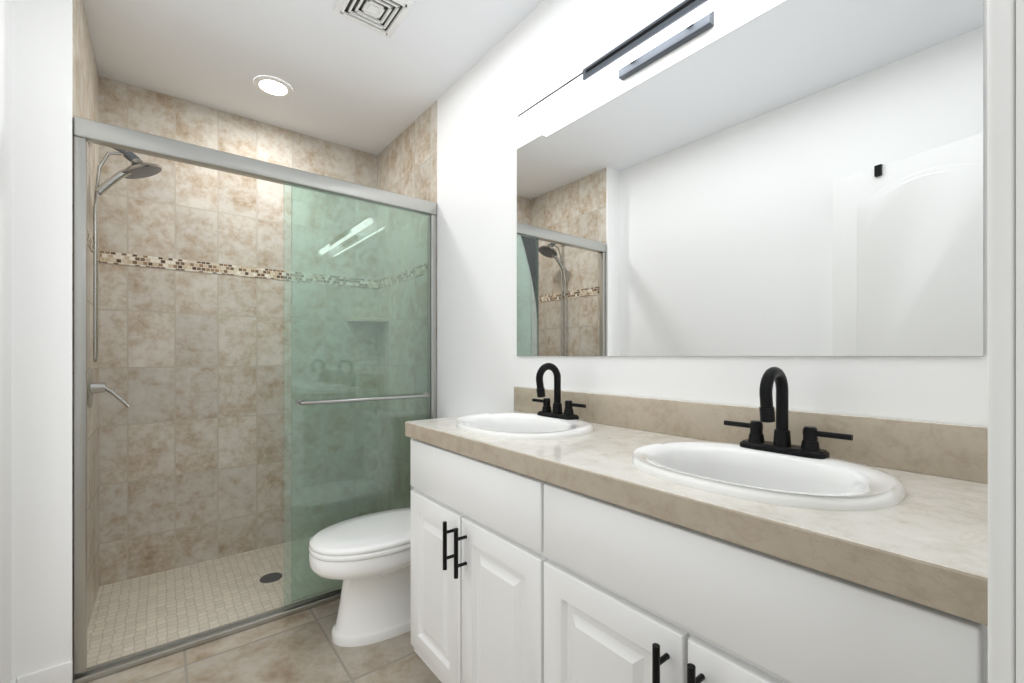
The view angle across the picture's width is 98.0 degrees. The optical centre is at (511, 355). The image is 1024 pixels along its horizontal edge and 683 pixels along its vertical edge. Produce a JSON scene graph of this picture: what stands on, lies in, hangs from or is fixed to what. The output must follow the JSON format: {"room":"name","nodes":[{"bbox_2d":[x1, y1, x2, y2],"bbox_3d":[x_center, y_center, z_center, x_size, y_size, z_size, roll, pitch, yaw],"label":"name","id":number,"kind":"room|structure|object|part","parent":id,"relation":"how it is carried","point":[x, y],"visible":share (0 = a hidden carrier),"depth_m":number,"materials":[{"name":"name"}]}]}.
{"room":"bathroom","nodes":[
{"label":"bathroom","id":0,"kind":"room"},
{"bbox_2d":[0,0,11,682],"bbox_3d":[-0.939,-0.120,0.520,0.100,2.440,2.160,0,0,-38],"label":"wall","id":1,"kind":"structure","parent":0,"point":[5,341],"depth_m":1.33,"materials":[{"name":"white paint"}]},
{"bbox_2d":[12,0,72,677],"bbox_3d":[-1.552,-0.120,1.404,0.235,2.440,0.012,0,0,-38],"label":"wall","id":2,"kind":"structure","parent":0,"point":[42,334],"depth_m":1.43,"materials":[{"name":"white paint"}]},
{"bbox_2d":[16,660,72,682],"bbox_3d":[-1.500,1.052,1.430,0.125,0.095,0.012,0,0,-38],"label":"baseboard return","id":3,"kind":"object","parent":2,"relation":"attached to","point":[61,673],"visible":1,"depth_m":1.44,"materials":[{"name":"white paint"}]},
{"bbox_2d":[73,591,340,682],"bbox_3d":[-0.940,1.089,1.921,1.362,0.022,0.056,0,0,-38],"label":"shower door sill","id":4,"kind":"structure","parent":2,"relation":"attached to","point":[145,658],"depth_m":1.69,"materials":[{"name":"grey metal"}]},
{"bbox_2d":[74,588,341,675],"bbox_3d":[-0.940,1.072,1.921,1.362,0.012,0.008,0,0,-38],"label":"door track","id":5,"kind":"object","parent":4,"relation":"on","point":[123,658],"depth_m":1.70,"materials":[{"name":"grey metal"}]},
{"bbox_2d":[73,116,436,215],"bbox_3d":[-0.940,-0.769,1.921,1.362,0.066,0.048,0,0,-38],"label":"header","id":6,"kind":"object","parent":2,"relation":"attached to","point":[105,134],"visible":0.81,"depth_m":1.77,"materials":[{"name":"grey metal"}]},
{"bbox_2d":[73,0,98,679],"bbox_3d":[-1.841,-0.120,1.770,0.235,2.440,0.920,0,0,-38],"label":"wall","id":7,"kind":"structure","parent":0,"point":[85,88],"depth_m":1.83,"materials":[{"name":"tile"}]},
{"bbox_2d":[74,136,86,674],"bbox_3d":[-1.462,0.165,1.508,0.030,1.802,0.034,0,0,-38],"label":"door jamb","id":8,"kind":"object","parent":7,"relation":"attached to","point":[80,404],"visible":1,"depth_m":1.50,"materials":[{"name":"grey metal"}]},
{"bbox_2d":[87,229,99,261],"bbox_3d":[-1.731,-0.474,1.823,0.003,0.055,0.767,0,0,-38],"label":"tile border","id":9,"kind":"object","parent":7,"relation":"attached to","point":[89,241],"depth_m":1.84,"materials":[{"name":"beige tile"}]},
{"bbox_2d":[87,367,130,407],"bbox_3d":[-1.678,0.132,1.860,0.131,0.175,0.170,0,0,-38],"label":"shower valve","id":10,"kind":"object","parent":7,"relation":"attached to","point":[95,387],"visible":1,"depth_m":1.82,"materials":[{"name":"silver metal"}]},
{"bbox_3d":[-1.727,0.130,1.822,0.006,0.170,0.170,0,0,-38],"label":"plate","id":11,"kind":"part","parent":10,"relation":"part of","materials":[{"name":"silver metal"}]},
{"bbox_3d":[-1.658,0.172,1.867,0.091,0.096,0.031,0,0,-38],"label":"lever","id":12,"kind":"part","parent":10,"relation":"part of","materials":[{"name":"silver metal"}]},
{"bbox_2d":[88,142,161,361],"bbox_3d":[-1.637,-0.444,1.893,0.236,0.941,0.156,0,0,-38],"label":"shower head","id":13,"kind":"object","parent":7,"relation":"attached to","point":[137,168],"visible":0.92,"depth_m":1.83},
{"bbox_3d":[-1.675,-0.868,1.863,0.130,0.052,0.019,0,0,-38],"label":"arm","id":14,"kind":"part","parent":13,"relation":"part of"},
{"bbox_3d":[-1.651,-0.731,1.852,0.125,0.148,0.049,0,0,-38],"label":"handle","id":15,"kind":"part","parent":13,"relation":"part of","materials":[{"name":"silver metal"}]},
{"bbox_2d":[99,76,376,585],"bbox_3d":[-1.467,-0.120,2.588,1.366,2.440,0.100,0,0,-38],"label":"wall","id":16,"kind":"structure","parent":0,"point":[192,448],"depth_m":2.40,"materials":[{"name":"tile"}]},
{"bbox_2d":[100,251,376,288],"bbox_3d":[-1.435,-0.474,2.548,1.360,0.055,0.003,0,0,-38],"label":"tile border","id":17,"kind":"object","parent":16,"relation":"attached to","point":[148,261],"depth_m":2.39,"materials":[{"name":"tile"}]},
{"bbox_2d":[347,317,388,322],"bbox_3d":[-0.916,-0.231,2.830,0.200,0.022,0.200,0,0,-38],"label":"shower shelf","id":18,"kind":"object","parent":16,"relation":"attached to","point":[375,319],"depth_m":2.79,"materials":[{"name":"beige stone"}]},
{"bbox_2d":[86,599,441,682],"bbox_3d":[0.343,1.130,0.188,1.701,0.060,4.270,0,0,-38],"label":"floor","id":19,"kind":"structure","parent":0,"point":[300,647],"depth_m":1.61,"materials":[{"name":"tile"}]},
{"bbox_2d":[309,438,413,646],"bbox_3d":[-0.484,0.708,1.879,0.691,0.785,0.430,0,0,-38],"label":"toilet","id":20,"kind":"object","parent":19,"relation":"on","point":[366,559],"visible":0.44,"depth_m":1.72,"materials":[{"name":"white ceramic"}]},
{"bbox_3d":[-0.529,0.710,1.844,0.576,0.028,0.368,0,0,-38],"label":"lid","id":21,"kind":"part","parent":20,"relation":"part of","materials":[{"name":"white ceramic"}]},
{"bbox_3d":[-0.527,0.924,1.845,0.580,0.352,0.356,0,0,-38],"label":"bowl","id":22,"kind":"part","parent":20,"relation":"part of","materials":[{"name":"white ceramic"}]},
{"bbox_2d":[405,435,987,682],"bbox_3d":[0.241,0.686,1.105,0.518,0.828,1.331,0,0,-38],"label":"bathroom vanity","id":23,"kind":"object","parent":19,"relation":"on","point":[558,535],"depth_m":0.80,"materials":[{"name":"white wood"}]},
{"bbox_3d":[-0.235,0.704,1.367,0.019,0.512,0.313,0,0,-38],"label":"door","id":24,"kind":"part","parent":23,"relation":"part of","materials":[{"name":"white wood"}]},
{"bbox_3d":[-0.174,0.492,1.249,0.032,0.009,0.009,0,0,-38],"label":"pull post","id":25,"kind":"part","parent":23,"relation":"part of","materials":[{"name":"black metal"}]},
{"bbox_3d":[-0.174,0.564,1.249,0.032,0.009,0.009,0,0,-38],"label":"pull post","id":26,"kind":"part","parent":23,"relation":"part of","materials":[{"name":"black metal"}]},
{"bbox_3d":[-0.137,0.492,1.202,0.032,0.009,0.009,0,0,-38],"label":"pull post","id":27,"kind":"part","parent":23,"relation":"part of","materials":[{"name":"black metal"}]},
{"bbox_3d":[-0.137,0.564,1.202,0.032,0.009,0.009,0,0,-38],"label":"pull post","id":28,"kind":"part","parent":23,"relation":"part of","materials":[{"name":"black metal"}]},
{"bbox_3d":[-0.032,0.704,1.109,0.019,0.512,0.328,0,0,-38],"label":"door","id":29,"kind":"part","parent":23,"relation":"part of","materials":[{"name":"white wood"}]},
{"bbox_3d":[0.177,0.704,0.845,0.019,0.512,0.329,0,0,-38],"label":"door","id":30,"kind":"part","parent":23,"relation":"part of","materials":[{"name":"white wood"}]},
{"bbox_3d":[0.243,0.492,0.721,0.032,0.009,0.009,0,0,-38],"label":"pull post","id":31,"kind":"part","parent":23,"relation":"part of","materials":[{"name":"black metal"}]},
{"bbox_2d":[405,419,987,614],"bbox_3d":[0.249,0.245,1.119,0.489,0.050,1.352,0,0,-38],"label":"countertop","id":32,"kind":"structure","parent":23,"relation":"on","point":[934,545],"depth_m":0.62,"materials":[{"name":"beige stone"}]},
{"bbox_2d":[433,407,620,442],"bbox_3d":[0.034,0.282,1.384,0.376,0.162,0.444,0,0,-38],"label":"sink","id":33,"kind":"object","parent":32,"relation":"in","point":[520,425],"depth_m":1.42,"materials":[{"name":"white ceramic"}]},
{"bbox_2d":[529,363,588,418],"bbox_3d":[0.125,0.112,1.456,0.118,0.179,0.244,0,0,-38],"label":"faucet","id":34,"kind":"object","parent":32,"relation":"on","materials":[{"name":"black metal"}]},
{"bbox_2d":[593,431,932,530],"bbox_3d":[0.455,0.282,0.851,0.376,0.162,0.444,0,0,-38],"label":"sink","id":35,"kind":"object","parent":32,"relation":"in","point":[861,491],"depth_m":0.85,"materials":[{"name":"white ceramic"}]},
{"bbox_2d":[721,367,856,458],"bbox_3d":[0.546,0.112,0.923,0.118,0.179,0.244,0,0,-38],"label":"faucet","id":36,"kind":"object","parent":32,"relation":"on","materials":[{"name":"black metal"}]},
{"bbox_3d":[0.280,0.492,0.673,0.032,0.009,0.009,0,0,-38],"label":"pull post","id":37,"kind":"part","parent":23,"relation":"part of","materials":[{"name":"black metal"}]},
{"bbox_3d":[0.383,0.704,0.584,0.019,0.512,0.321,0,0,-38],"label":"door","id":38,"kind":"part","parent":23,"relation":"part of","materials":[{"name":"white wood"}]},
{"bbox_2d":[83,0,544,154],"bbox_3d":[-0.596,-1.370,1.377,1.701,0.060,3.080,0,0,-38],"label":"ceiling","id":39,"kind":"structure","parent":0,"point":[355,85],"depth_m":1.98,"materials":[{"name":"white paint"}]},
{"bbox_2d":[254,76,291,96],"bbox_3d":[-1.186,-1.336,2.211,0.170,0.008,0.170,0,0,-38],"label":"recessed light","id":40,"kind":"object","parent":39,"relation":"in","point":[268,85],"visible":1,"depth_m":2.20,"materials":[{"name":"white paint"}]},
{"bbox_2d":[333,0,414,37],"bbox_3d":[-0.530,-1.332,1.703,0.232,0.016,0.232,0,0,-38],"label":"ceiling vent","id":41,"kind":"object","parent":39,"relation":"in","point":[385,17],"visible":1,"depth_m":1.72,"materials":[{"name":"white metal"}]},
{"bbox_2d":[377,0,987,511],"bbox_3d":[0.032,-0.120,1.873,0.100,2.440,3.080,0,0,-38],"label":"wall","id":42,"kind":"structure","parent":0,"point":[542,50],"depth_m":1.83,"materials":[{"name":"white paint"}]},
{"bbox_2d":[284,183,430,606],"bbox_3d":[-0.702,0.157,2.109,0.692,1.814,0.030,0,0,-38],"label":"shower door","id":43,"kind":"structure","parent":42,"relation":"attached to","point":[344,364],"depth_m":2.06,"materials":[{"name":"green glass"}]},
{"bbox_2d":[298,393,429,404],"bbox_3d":[-0.665,0.200,2.085,0.616,0.016,0.053,0,0,-38],"label":"towel bar","id":44,"kind":"object","parent":43,"relation":"attached to","point":[359,399],"depth_m":2.03,"materials":[{"name":"silver metal"}]},
{"bbox_2d":[377,263,427,288],"bbox_3d":[-0.661,-0.474,2.668,0.003,0.055,0.767,0,0,-38],"label":"tile border","id":45,"kind":"object","parent":42,"relation":"attached to","point":[401,277],"depth_m":2.63,"materials":[{"name":"multicoloured tile"}]},
{"bbox_2d":[428,214,435,418],"bbox_3d":[-0.417,0.165,2.334,0.030,1.802,0.034,0,0,-38],"label":"door jamb","id":46,"kind":"object","parent":42,"relation":"attached to","point":[433,316],"visible":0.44,"depth_m":2.32,"materials":[{"name":"grey metal"}]},
{"bbox_2d":[518,0,729,127],"bbox_3d":[0.405,-0.887,1.250,0.085,0.052,1.144,0,0,-38],"label":"sconce","id":47,"kind":"object","parent":42,"relation":"attached to","point":[680,24],"visible":0.98,"depth_m":1.28,"materials":[{"name":"grey"}]},
{"bbox_2d":[517,0,983,355],"bbox_3d":[0.424,-0.417,1.291,0.006,0.835,1.300,0,0,-38],"label":"mirror","id":48,"kind":"object","parent":42,"relation":"attached to","point":[789,178],"visible":1,"depth_m":1.04,"materials":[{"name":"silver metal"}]},
{"bbox_2d":[514,387,987,482],"bbox_3d":[0.433,0.172,1.264,0.020,0.097,1.352,0,0,-38],"label":"backsplash","id":49,"kind":"structure","parent":42,"relation":"attached to","point":[958,451],"depth_m":0.92,"materials":[{"name":"beige stone"}]},
{"bbox_3d":[0.723,-0.120,0.533,0.676,2.440,0.120,0,0,-38],"label":"wall","id":50,"kind":"structure","parent":0,"visible":0},
{"bbox_2d":[988,0,1023,682],"bbox_3d":[0.471,0.045,0.344,0.075,2.110,0.136,0,0,-38],"label":"door frame","id":51,"kind":"structure","parent":50,"relation":"attached to","point":[1001,341],"depth_m":0.37,"materials":[{"name":"white paint"}]},
{"label":"outside","id":52,"kind":"structure","parent":0,"visible":0},
{"bbox_2d":[87,537,342,667],"bbox_3d":[-1.173,1.130,2.297,1.466,0.060,0.920,0,0,-38],"label":"shower pan","id":53,"kind":"object","parent":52,"point":[133,615],"visible":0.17,"depth_m":2.02,"materials":[{"name":"tile"}]},
{"bbox_2d":[260,572,281,582],"bbox_3d":[-1.193,1.098,2.205,0.100,0.004,0.100,0,0,-38],"label":"shower drain","id":54,"kind":"object","parent":53,"relation":"on","point":[270,577],"visible":1,"depth_m":2.20,"materials":[{"name":"grey metal"}]}
]}

